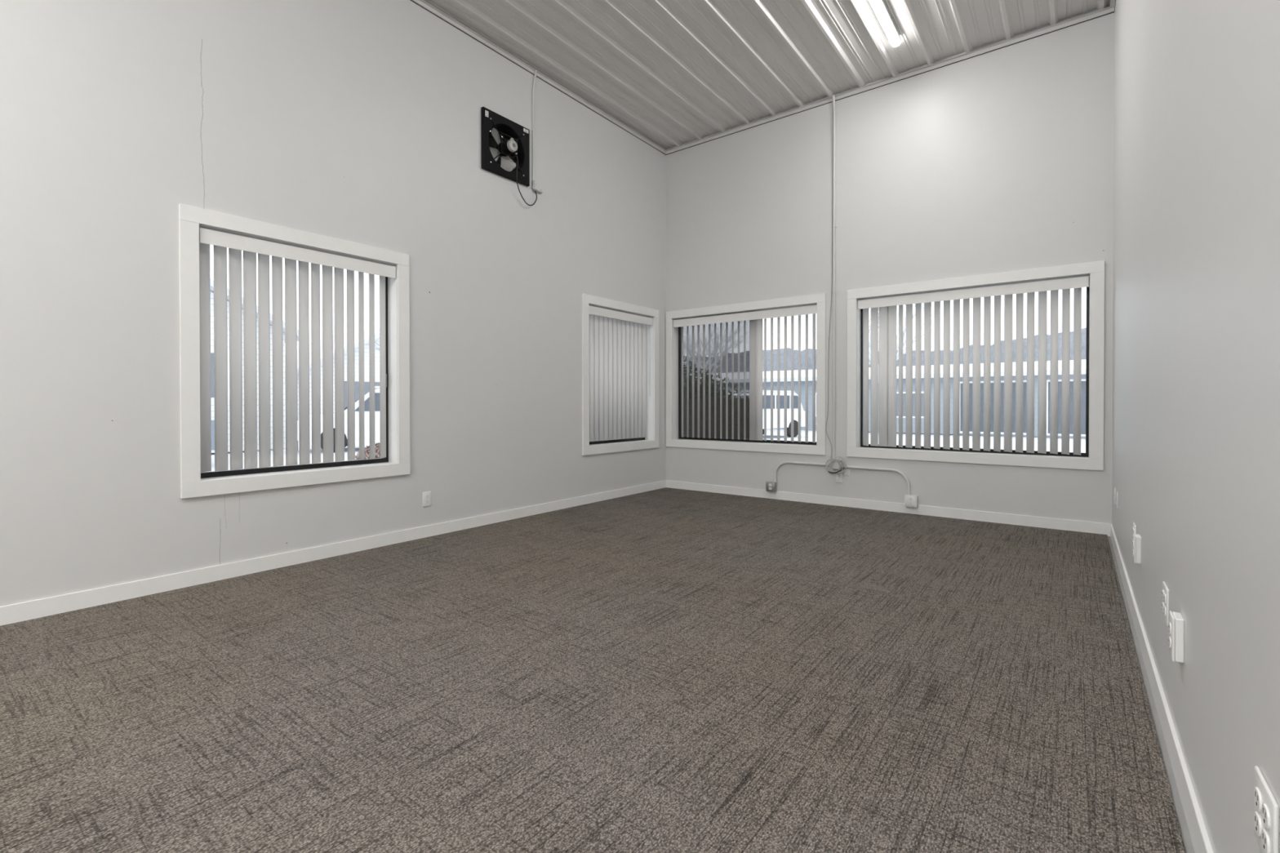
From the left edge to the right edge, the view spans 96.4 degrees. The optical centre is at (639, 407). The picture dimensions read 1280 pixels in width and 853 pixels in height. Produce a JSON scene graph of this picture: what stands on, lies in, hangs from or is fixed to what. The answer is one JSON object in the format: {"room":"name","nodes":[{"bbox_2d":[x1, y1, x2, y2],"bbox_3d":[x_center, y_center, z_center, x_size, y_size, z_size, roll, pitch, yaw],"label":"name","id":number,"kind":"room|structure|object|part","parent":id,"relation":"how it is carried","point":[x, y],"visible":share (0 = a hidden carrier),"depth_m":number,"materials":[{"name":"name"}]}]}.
{"room":"empty office room","nodes":[
{"label":"empty office room","id":0,"kind":"room"},
{"bbox_2d":[0,0,666,606],"bbox_3d":[-2.917,-1.072,2.918,0.160,4.228,10.500,0,1,37],"label":"wall","id":1,"kind":"structure","parent":0,"point":[354,121],"depth_m":3.62,"materials":[{"name":"white paint"}]},
{"bbox_2d":[178,203,409,498],"bbox_3d":[-2.230,-0.317,3.820,0.191,1.654,1.388,0,1,37],"label":"window","id":2,"kind":"structure","parent":1,"relation":"in","point":[193,483],"depth_m":3.63,"materials":[{"name":"white paint"}]},
{"bbox_3d":[-2.555,-0.312,3.251,0.020,1.476,0.088,0,1,37],"label":"casing","id":3,"kind":"part","parent":2,"relation":"part of","materials":[{"name":"white paint"}]},
{"bbox_3d":[-2.163,-1.099,3.763,0.021,0.088,1.388,0,1,37],"label":"head casing","id":4,"kind":"part","parent":2,"relation":"part of","materials":[{"name":"white paint"}]},
{"bbox_3d":[-2.288,-0.317,3.864,0.045,1.475,1.209,0,1,37],"label":"sash frame","id":5,"kind":"part","parent":2,"relation":"part of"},
{"bbox_3d":[-2.161,0.466,3.774,0.021,0.088,1.388,0,1,37],"label":"casing","id":6,"kind":"part","parent":2,"relation":"part of","materials":[{"name":"white paint"}]},
{"bbox_2d":[199,227,395,472],"bbox_3d":[-2.207,-0.332,3.802,0.087,1.422,1.199,0,1,37],"label":"vertical blind","id":7,"kind":"object","parent":2,"relation":"attached to","point":[220,241],"visible":0.96,"depth_m":3.68,"materials":[{"name":"white plastic"}]},
{"bbox_3d":[-1.770,-0.321,4.286,0.020,1.476,0.088,0,1,37],"label":"casing","id":8,"kind":"part","parent":2,"relation":"part of","materials":[{"name":"white paint"}]},
{"bbox_2d":[0,480,666,626],"bbox_3d":[-2.847,0.984,2.881,0.011,0.100,10.500,0,1,37],"label":"baseboard","id":9,"kind":"structure","parent":1,"relation":"attached to","point":[34,609],"depth_m":3.54,"materials":[{"name":"white paint"}]},
{"bbox_2d":[422,491,431,506],"bbox_3d":[-1.655,0.715,4.452,0.009,0.114,0.070,0,1,37],"label":"wall outlet","id":10,"kind":"object","parent":1,"relation":"attached to","point":[426,495],"visible":1,"depth_m":4.45,"materials":[{"name":"white plastic"}]},
{"bbox_2d":[480,106,537,205],"bbox_3d":[-1.170,-2.187,5.096,0.254,0.701,0.603,0,1,37],"label":"exhaust fan","id":11,"kind":"object","parent":1,"relation":"attached to","point":[505,148],"visible":0.99,"depth_m":5.06,"materials":[{"name":"black paint"}]},
{"bbox_3d":[-1.284,-2.210,5.000,0.152,0.138,0.047,0,1,-42],"label":"blade","id":12,"kind":"part","parent":11,"relation":"part of","materials":[{"name":"metal"}]},
{"bbox_3d":[-1.262,-2.379,5.021,0.039,0.148,0.143,0,0,18],"label":"blade","id":13,"kind":"part","parent":11,"relation":"part of","materials":[{"name":"metal"}]},
{"bbox_3d":[-1.226,-2.384,4.951,0.009,0.144,0.144,0,1,37],"label":"support rod","id":14,"kind":"part","parent":11,"relation":"part of","materials":[{"name":"black paint"}]},
{"bbox_3d":[-1.291,-2.281,5.131,0.017,0.393,0.378,0,1,37],"label":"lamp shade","id":15,"kind":"part","parent":11,"relation":"part of","materials":[{"name":"plastic"}]},
{"bbox_3d":[-1.165,-2.280,5.035,0.105,0.120,0.120,0,1,37],"label":"motor","id":16,"kind":"part","parent":11,"relation":"part of","materials":[{"name":"white metal"}]},
{"bbox_3d":[-1.177,-2.181,5.134,0.143,0.148,0.039,0,0,-33],"label":"blade","id":17,"kind":"part","parent":11,"relation":"part of","materials":[{"name":"metal"}]},
{"bbox_3d":[-1.029,-2.035,5.195,0.026,0.396,0.276,0,0,29],"label":"power cord","id":18,"kind":"part","parent":11,"relation":"part of","materials":[{"name":"black rubber"}]},
{"bbox_2d":[531,70,542,193],"bbox_3d":[-0.961,-2.562,5.331,0.030,1.129,0.116,0,1,37],"label":"conduit","id":19,"kind":"object","parent":1,"relation":"attached to","point":[532,130],"visible":1,"depth_m":5.30,"materials":[{"name":"metal"}]},
{"bbox_2d":[410,0,666,155],"bbox_3d":[-2.843,-3.088,2.846,0.030,0.036,10.500,0,1,37],"label":"trim","id":20,"kind":"structure","parent":1,"relation":"attached to","point":[423,3],"depth_m":5.24,"materials":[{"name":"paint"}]},
{"bbox_2d":[582,293,658,455],"bbox_3d":[-0.249,-0.337,6.431,0.191,1.654,1.336,0,1,37],"label":"window","id":21,"kind":"structure","parent":1,"relation":"in","point":[588,447],"depth_m":6.40,"materials":[{"name":"white paint"}]},
{"bbox_3d":[-0.559,-0.333,5.882,0.020,1.476,0.088,0,1,37],"label":"casing","id":22,"kind":"part","parent":21,"relation":"part of","materials":[{"name":"white paint"}]},
{"bbox_3d":[-0.307,-0.337,6.475,0.045,1.475,1.158,0,1,37],"label":"sash frame","id":23,"kind":"part","parent":21,"relation":"part of","materials":[{"name":"metal"}]},
{"bbox_3d":[-0.182,-1.120,6.374,0.021,0.088,1.336,0,1,37],"label":"head casing","id":24,"kind":"part","parent":21,"relation":"part of","materials":[{"name":"white paint"}]},
{"bbox_3d":[-0.181,0.446,6.385,0.021,0.088,1.336,0,1,37],"label":"casing","id":25,"kind":"part","parent":21,"relation":"part of","materials":[{"name":"white paint"}]},
{"bbox_2d":[589,305,653,441],"bbox_3d":[-0.224,-0.350,6.410,0.080,1.426,1.151,0,1,37],"label":"vertical blind","id":26,"kind":"object","parent":21,"relation":"attached to","point":[617,340],"visible":0.94,"depth_m":6.38,"materials":[{"name":"white plastic"}]},
{"bbox_3d":[0.195,-0.341,6.877,0.020,1.476,0.088,0,1,37],"label":"casing","id":27,"kind":"part","parent":21,"relation":"part of","materials":[{"name":"white paint"}]},
{"bbox_2d":[0,487,1195,852],"bbox_3d":[-1.158,1.140,1.601,4.570,0.220,10.820,0,1,37],"label":"floor","id":28,"kind":"structure","parent":0,"point":[663,670],"depth_m":2.02,"materials":[{"name":"carpet"}]},
{"bbox_2d":[425,0,1110,149],"bbox_3d":[-1.162,-3.173,1.571,4.570,0.150,10.820,0,1,37],"label":"ceiling","id":29,"kind":"structure","parent":0,"point":[676,73],"depth_m":4.94,"materials":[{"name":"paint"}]},
{"bbox_2d":[868,0,901,46],"bbox_3d":[1.465,-3.093,3.934,0.080,0.049,2.440,0,1,37],"label":"strip light","id":30,"kind":"object","parent":29,"relation":"attached to","point":[878,6],"visible":1,"depth_m":4.58,"materials":[{"name":"white plastic"}]},
{"bbox_2d":[666,4,1114,524],"bbox_3d":[2.061,-1.097,5.832,4.570,4.228,0.160,0,1,37],"label":"wall","id":31,"kind":"structure","parent":0,"point":[1001,160],"depth_m":5.35,"materials":[{"name":"white paint"}]},
{"bbox_2d":[666,293,826,455],"bbox_3d":[1.160,-0.339,6.514,1.973,1.654,0.191,0,1,37],"label":"window","id":32,"kind":"structure","parent":31,"relation":"in","point":[674,438],"depth_m":6.74,"materials":[{"name":"white paint"}]},
{"bbox_3d":[0.358,-0.342,7.016,0.088,1.476,0.020,0,1,37],"label":"casing","id":33,"kind":"part","parent":32,"relation":"part of","materials":[{"name":"white paint"}]},
{"bbox_2d":[673,305,817,443],"bbox_3d":[1.144,-0.347,6.493,1.784,1.436,0.093,0,1,37],"label":"vertical blind","id":34,"kind":"object","parent":32,"relation":"attached to","point":[756,317],"visible":0.98,"depth_m":6.41,"materials":[{"name":"white plastic"}]},
{"bbox_3d":[1.109,0.444,6.452,1.973,0.088,0.021,0,1,37],"label":"casing","id":35,"kind":"part","parent":32,"relation":"part of","materials":[{"name":"white paint"}]},
{"bbox_3d":[1.108,-1.121,6.441,1.973,0.088,0.021,0,1,37],"label":"head casing","id":36,"kind":"part","parent":32,"relation":"part of","materials":[{"name":"white paint"}]},
{"bbox_3d":[1.204,-0.339,6.572,1.794,1.475,0.045,0,1,37],"label":"sash frame","id":37,"kind":"part","parent":32,"relation":"part of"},
{"bbox_3d":[1.860,-0.335,5.877,0.088,1.476,0.020,0,1,37],"label":"casing","id":38,"kind":"part","parent":32,"relation":"part of","materials":[{"name":"white paint"}]},
{"bbox_2d":[765,481,776,492],"bbox_3d":[1.417,0.858,6.187,0.102,0.102,0.054,0,1,37],"label":"outlet","id":39,"kind":"object","parent":31,"relation":"attached to","point":[770,486],"visible":1,"depth_m":6.17,"materials":[{"name":"metal"}]},
{"bbox_2d":[773,461,829,482],"bbox_3d":[1.685,0.693,6.009,0.598,0.265,0.034,0,1,37],"label":"conduit","id":40,"kind":"object","parent":31,"relation":"attached to","point":[807,463],"visible":0.99,"depth_m":6.04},
{"bbox_2d":[826,196,832,456],"bbox_3d":[1.927,-1.258,5.810,0.038,3.591,0.069,0,0,-27],"label":"loose wire","id":41,"kind":"object","parent":31,"relation":"attached to","point":[832,197],"visible":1,"depth_m":5.81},
{"bbox_2d":[825,94,846,474],"bbox_3d":[1.967,-1.229,5.739,0.212,3.804,0.102,0,1,37],"label":"conduit","id":42,"kind":"object","parent":31,"relation":"attached to","point":[834,465],"depth_m":5.78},
{"bbox_3d":[1.960,0.582,5.742,0.208,0.182,0.060,0,0,33],"label":"cable coil","id":43,"kind":"part","parent":42,"relation":"part of","materials":[{"name":"white plastic"}]},
{"bbox_2d":[835,471,842,483],"bbox_3d":[2.010,0.705,5.778,0.070,0.114,0.009,0,1,37],"label":"wall outlet","id":44,"kind":"object","parent":31,"relation":"attached to","point":[838,477],"visible":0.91,"depth_m":5.77,"materials":[{"name":"white plastic"}]},
{"bbox_2d":[843,469,849,475],"bbox_3d":[2.069,0.655,5.734,0.066,0.065,0.008,0,1,37],"label":"blank plate","id":45,"kind":"object","parent":31,"relation":"attached to","point":[846,473],"visible":0.91,"depth_m":5.73,"materials":[{"name":"white plastic"}]},
{"bbox_2d":[846,465,910,494],"bbox_3d":[2.299,0.701,5.544,0.591,0.256,0.034,0,1,37],"label":"conduit","id":46,"kind":"object","parent":31,"relation":"attached to","point":[869,468],"visible":1,"depth_m":5.48,"materials":[{"name":"grey metal"}]},
{"bbox_2d":[666,480,1110,536],"bbox_3d":[2.011,0.959,5.779,4.228,0.100,0.011,0,1,37],"label":"baseboard","id":47,"kind":"structure","parent":31,"relation":"attached to","point":[982,516],"depth_m":5.36,"materials":[{"name":"white paint"}]},
{"bbox_2d":[666,6,1114,155],"bbox_3d":[2.002,-3.112,5.742,4.242,0.036,0.030,0,1,37],"label":"trim","id":48,"kind":"structure","parent":31,"relation":"attached to","point":[1105,11],"depth_m":5.33,"materials":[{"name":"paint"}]},
{"bbox_2d":[904,494,918,507],"bbox_3d":[2.531,0.875,5.342,0.106,0.106,0.054,0,1,37],"label":"outlet","id":49,"kind":"object","parent":31,"relation":"attached to","point":[910,500],"visible":1,"depth_m":5.32,"materials":[{"name":"white plastic"}]},
{"bbox_2d":[846,260,1104,470],"bbox_3d":[2.915,-0.331,5.183,1.992,1.654,0.191,0,1,37],"label":"window","id":50,"kind":"structure","parent":31,"relation":"in","point":[1093,458],"depth_m":4.92,"materials":[{"name":"white paint"}]},
{"bbox_3d":[2.105,-0.334,5.691,0.088,1.476,0.020,0,1,37],"label":"casing","id":51,"kind":"part","parent":50,"relation":"part of","materials":[{"name":"white paint"}]},
{"bbox_2d":[857,275,1088,455],"bbox_3d":[2.900,-0.335,5.164,1.803,1.444,0.095,0,1,37],"label":"vertical blind","id":52,"kind":"object","parent":50,"relation":"attached to","point":[883,342],"visible":1,"depth_m":5.11,"materials":[{"name":"white plastic"}]},
{"bbox_3d":[2.864,0.452,5.121,1.992,0.088,0.021,0,1,37],"label":"casing","id":53,"kind":"part","parent":50,"relation":"part of","materials":[{"name":"white paint"}]},
{"bbox_3d":[2.863,-1.113,5.110,1.992,0.088,0.021,0,1,37],"label":"head casing","id":54,"kind":"part","parent":50,"relation":"part of","materials":[{"name":"white paint"}]},
{"bbox_3d":[3.622,-0.327,4.541,0.088,1.476,0.020,0,1,37],"label":"casing","id":55,"kind":"part","parent":50,"relation":"part of","materials":[{"name":"white paint"}]},
{"bbox_2d":[1111,0,1279,852],"bbox_3d":[0.597,-1.056,0.253,0.160,4.228,10.500,0,1,37],"label":"wall","id":56,"kind":"structure","parent":0,"point":[1196,463],"depth_m":1.29,"materials":[{"name":"white paint"}]},
{"bbox_2d":[1109,0,1115,8],"bbox_3d":[0.519,-3.073,0.296,0.030,0.034,10.500,0,1,37],"label":"trim","id":57,"kind":"structure","parent":56,"relation":"attached to","point":[1112,2],"depth_m":4.43,"materials":[{"name":"paint"}]},
{"bbox_2d":[1113,487,1115,504],"bbox_3d":[3.419,0.638,4.125,0.009,0.114,0.070,0,1,37],"label":"wall outlet","id":58,"kind":"object","parent":56,"relation":"attached to","point":[1114,491],"visible":1,"depth_m":4.10,"materials":[{"name":"white plastic"}]},
{"bbox_3d":[3.420,0.638,4.124,0.006,0.114,0.070,0,1,37],"label":"plate","id":59,"kind":"part","parent":58,"relation":"part of","materials":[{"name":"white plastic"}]},
{"bbox_2d":[1115,491,1118,509],"bbox_3d":[3.244,0.631,3.894,0.009,0.114,0.070,0,1,37],"label":"wall outlet","id":60,"kind":"object","parent":56,"relation":"attached to","point":[1117,495],"visible":1,"depth_m":3.87,"materials":[{"name":"white plastic"}]},
{"bbox_3d":[3.245,0.631,3.893,0.006,0.114,0.070,0,1,37],"label":"plate","id":61,"kind":"part","parent":60,"relation":"part of","materials":[{"name":"white plastic"}]},
{"bbox_2d":[1132,522,1136,540],"bbox_3d":[2.398,0.623,2.778,0.009,0.114,0.116,0,1,37],"label":"wall outlet","id":62,"kind":"object","parent":56,"relation":"attached to","point":[1134,528],"visible":0.48,"depth_m":2.76,"materials":[{"name":"white plastic"}]},
{"bbox_3d":[2.399,0.623,2.777,0.006,0.114,0.116,0,1,37],"label":"plate","id":63,"kind":"part","parent":62,"relation":"part of","materials":[{"name":"white plastic"}]},
{"bbox_2d":[1132,533,1141,564],"bbox_3d":[2.228,0.635,2.569,0.027,0.120,0.071,0,1,37],"label":"outlet","id":64,"kind":"object","parent":56,"relation":"attached to","point":[1136,542],"visible":1,"depth_m":2.54,"materials":[{"name":"white plastic"}]},
{"bbox_3d":[2.222,0.635,2.573,0.006,0.120,0.071,0,1,37],"label":"plate","id":65,"kind":"part","parent":64,"relation":"part of","materials":[{"name":"white plastic"}]},
{"bbox_2d":[1110,524,1213,852],"bbox_3d":[0.530,0.999,0.320,0.011,0.100,10.500,0,1,37],"label":"baseboard","id":66,"kind":"structure","parent":56,"relation":"attached to","point":[1198,833],"depth_m":1.70,"materials":[{"name":"white paint"}]},
{"bbox_2d":[1161,581,1169,626],"bbox_3d":[1.682,0.627,1.834,0.009,0.114,0.116,0,1,37],"label":"wall outlet","id":67,"kind":"object","parent":56,"relation":"attached to","point":[1165,592],"visible":0.95,"depth_m":1.81,"materials":[{"name":"white plastic"}]},
{"bbox_2d":[1163,605,1165,616],"bbox_3d":[1.666,0.647,1.817,0.004,0.028,0.033,0,1,37],"label":"receptacle","id":68,"kind":"object","parent":67,"relation":"attached to","point":[1164,606],"depth_m":1.81,"materials":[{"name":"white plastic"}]},
{"bbox_2d":[1163,593,1165,604],"bbox_3d":[1.666,0.608,1.817,0.004,0.028,0.033,0,1,37],"label":"receptacle","id":69,"kind":"object","parent":67,"relation":"attached to","point":[1164,594],"depth_m":1.81,"materials":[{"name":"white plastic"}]},
{"bbox_2d":[1168,610,1184,662],"bbox_3d":[1.477,0.632,1.579,0.027,0.120,0.071,0,1,37],"label":"outlet","id":70,"kind":"object","parent":56,"relation":"attached to","point":[1176,622],"visible":1,"depth_m":1.55,"materials":[{"name":"white plastic"}]},
{"bbox_2d":[1168,636,1171,648],"bbox_3d":[1.468,0.652,1.586,0.004,0.028,0.033,0,1,37],"label":"receptacle","id":71,"kind":"object","parent":70,"relation":"attached to","point":[1169,637],"depth_m":1.58,"materials":[{"name":"white plastic"}]},
{"bbox_2d":[1168,622,1171,634],"bbox_3d":[1.468,0.613,1.586,0.004,0.028,0.033,0,1,37],"label":"receptacle","id":72,"kind":"object","parent":70,"relation":"attached to","point":[1170,623],"depth_m":1.58,"materials":[{"name":"white plastic"}]},
{"bbox_3d":[1.471,0.632,1.584,0.006,0.120,0.071,0,1,37],"label":"plate","id":73,"kind":"part","parent":70,"relation":"part of","materials":[{"name":"white plastic"}]},
{"bbox_2d":[1253,765,1279,852],"bbox_3d":[0.955,0.633,0.876,0.009,0.114,0.116,0,1,37],"label":"wall outlet","id":74,"kind":"object","parent":56,"relation":"attached to","point":[1266,808],"visible":1,"depth_m":0.86,"materials":[{"name":"white plastic"}]},
{"bbox_2d":[1253,811,1262,837],"bbox_3d":[0.967,0.652,0.896,0.004,0.028,0.033,0,1,37],"label":"receptacle","id":75,"kind":"object","parent":74,"relation":"attached to","point":[1257,815],"depth_m":0.89,"materials":[{"name":"white plastic"}]},
{"bbox_2d":[1253,786,1262,812],"bbox_3d":[0.967,0.613,0.895,0.004,0.028,0.033,0,1,37],"label":"receptacle","id":76,"kind":"object","parent":74,"relation":"attached to","point":[1257,790],"depth_m":0.89,"materials":[{"name":"white plastic"}]},
{"bbox_2d":[1261,828,1270,852],"bbox_3d":[0.939,0.653,0.859,0.004,0.028,0.033,0,1,37],"label":"receptacle","id":77,"kind":"object","parent":74,"relation":"attached to","point":[1265,833],"depth_m":0.85,"materials":[{"name":"white plastic"}]},
{"bbox_2d":[1261,803,1270,830],"bbox_3d":[0.939,0.614,0.859,0.004,0.028,0.033,0,1,37],"label":"receptacle","id":78,"kind":"object","parent":74,"relation":"attached to","point":[1265,807],"depth_m":0.85,"materials":[{"name":"white plastic"}]},
{"label":"outside","id":79,"kind":"structure","parent":0,"visible":0},
{"bbox_2d":[209,428,1085,471],"bbox_3d":[3.477,1.098,36.052,110.000,0.169,110.000,0,1,37],"label":"ground","id":80,"kind":"structure","parent":79,"point":[768,430],"depth_m":19.33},
{"bbox_2d":[211,420,214,450],"bbox_3d":[-10.796,0.368,10.612,1.870,1.830,4.620,0,0,27],"label":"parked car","id":81,"kind":"object","parent":80,"relation":"on","point":[212,421],"visible":0.05,"depth_m":12.07,"materials":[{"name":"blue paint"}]},
{"bbox_2d":[209,278,298,453],"bbox_3d":[-15.558,-1.754,15.074,6.800,6.000,9.800,0,1,37],"label":"house","id":82,"kind":"structure","parent":80,"relation":"on","point":[212,399],"depth_m":16.00,"materials":[{"name":"white"}]},
{"bbox_3d":[-11.588,-0.860,15.333,0.060,1.200,0.900,0,1,37],"label":"pane","id":83,"kind":"part","parent":82,"relation":"part of","materials":[{"name":"grey glass"}]},
{"bbox_2d":[297,390,297,451],"bbox_3d":[-9.595,-2.265,15.818,0.228,7.000,1.800,0,1,37],"label":"utility pole","id":84,"kind":"object","parent":80,"relation":"on","point":[297,390],"visible":0.04,"depth_m":15.86,"materials":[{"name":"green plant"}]},
{"bbox_2d":[284,328,379,437],"bbox_3d":[-12.303,-1.079,25.161,5.800,4.500,7.300,0,1,37],"label":"garage","id":85,"kind":"structure","parent":80,"relation":"on","point":[376,331],"depth_m":22.55,"materials":[{"name":"white"}]},
{"bbox_3d":[-10.424,0.031,23.493,0.060,2.100,3.600,0,1,37],"label":"pane","id":86,"kind":"part","parent":85,"relation":"part of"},
{"bbox_2d":[297,386,380,453],"bbox_3d":[-7.316,0.321,16.860,4.620,1.830,1.870,0,0,-23],"label":"parked car","id":87,"kind":"object","parent":80,"relation":"on","point":[366,409],"visible":0.12,"depth_m":15.77,"materials":[{"name":"white paint"}]},
{"bbox_3d":[-7.264,-0.143,15.984,1.300,0.510,0.024,0,0,-23],"label":"glass","id":88,"kind":"part","parent":87,"relation":"part of","materials":[{"name":"glass"}]},
{"bbox_2d":[354,441,380,460],"bbox_3d":[-5.252,0.988,11.636,0.924,0.559,1.070,0,1,37],"label":"bush","id":89,"kind":"object","parent":80,"relation":"on","point":[377,445],"visible":0.16,"depth_m":11.37,"materials":[{"name":"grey plant"}]},
{"bbox_2d":[762,361,777,371],"bbox_3d":[10.683,-1.651,50.998,2.919,5.398,3.385,0,0,-25],"label":"tree","id":90,"kind":"object","parent":80,"relation":"on","point":[768,365],"visible":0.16,"depth_m":50.79,"materials":[{"name":"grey plant"}]},
{"bbox_2d":[762,390,804,437],"bbox_3d":[4.355,0.272,22.315,4.620,1.830,1.870,0,1,-38],"label":"parked car","id":91,"kind":"object","parent":80,"relation":"on","point":[768,392],"visible":0.14,"depth_m":22.17,"materials":[{"name":"white paint"}]},
{"bbox_3d":[4.631,-0.192,21.482,1.300,0.510,0.024,0,1,-38],"label":"glass","id":92,"kind":"part","parent":91,"relation":"part of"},
{"bbox_3d":[5.539,-0.198,22.188,0.800,0.510,0.024,0,1,-38],"label":"glass","id":93,"kind":"part","parent":91,"relation":"part of","materials":[{"name":"glass"}]},
{"bbox_3d":[6.163,-0.202,22.672,0.620,0.510,0.024,0,1,-38],"label":"glass","id":94,"kind":"part","parent":91,"relation":"part of","materials":[{"name":"glass"}]},
{"bbox_2d":[780,350,816,370],"bbox_3d":[12.482,-1.724,44.184,3.623,5.642,2.606,0,0,24],"label":"tree","id":95,"kind":"object","parent":80,"relation":"on","point":[810,357],"visible":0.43,"depth_m":43.82,"materials":[{"name":"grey plant"}]},
{"bbox_2d":[800,302,933,364],"bbox_3d":[6.864,-1.450,17.294,3.640,5.521,3.405,0,1,37],"label":"bare tree","id":96,"kind":"object","parent":80,"relation":"on","point":[922,304],"visible":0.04,"depth_m":16.93,"materials":[{"name":"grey plant"}]},
{"bbox_2d":[896,333,914,366],"bbox_3d":[19.588,-2.432,44.811,4.156,7.063,4.351,0,1,38],"label":"tree","id":97,"kind":"object","parent":80,"relation":"on","point":[904,353],"visible":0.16,"depth_m":43.27,"materials":[{"name":"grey plant"}]},
{"bbox_2d":[762,359,1085,438],"bbox_3d":[12.240,-0.465,29.394,28.000,3.170,8.000,0,1,37],"label":"building","id":98,"kind":"structure","parent":80,"relation":"on","point":[1083,362],"depth_m":23.90,"materials":[{"name":"blue"}]},
{"bbox_3d":[11.872,-0.100,25.270,1.500,1.000,0.060,0,1,37],"label":"pane","id":99,"kind":"part","parent":98,"relation":"part of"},
{"bbox_3d":[14.422,0.011,23.337,2.400,2.000,0.060,0,1,37],"label":"pane","id":100,"kind":"part","parent":98,"relation":"part of","materials":[{"name":"glass"}]},
{"bbox_3d":[16.812,0.022,21.525,2.400,2.000,0.060,0,1,37],"label":"pane","id":101,"kind":"part","parent":98,"relation":"part of","materials":[{"name":"glass"}]},
{"bbox_2d":[941,344,993,364],"bbox_3d":[21.450,-1.644,37.736,3.485,5.558,3.006,0,1,39],"label":"tree","id":102,"kind":"object","parent":80,"relation":"on","point":[981,354],"visible":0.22,"depth_m":37.43,"materials":[{"name":"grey plant"}]},
{"bbox_2d":[1057,333,1086,360],"bbox_3d":[29.257,-1.912,37.184,3.919,6.103,2.819,0,1,38],"label":"tree","id":103,"kind":"object","parent":80,"relation":"on","point":[1082,345],"visible":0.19,"depth_m":37.59,"materials":[{"name":"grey plant"}]},
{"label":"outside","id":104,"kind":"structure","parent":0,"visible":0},
{"bbox_2d":[762,327,1086,371],"bbox_3d":[25.653,-3.677,69.401,225.000,9.602,14.000,0,1,37],"label":"hills","id":105,"kind":"structure","parent":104,"point":[1083,330],"depth_m":60.31,"materials":[{"name":"grey"}]}
]}

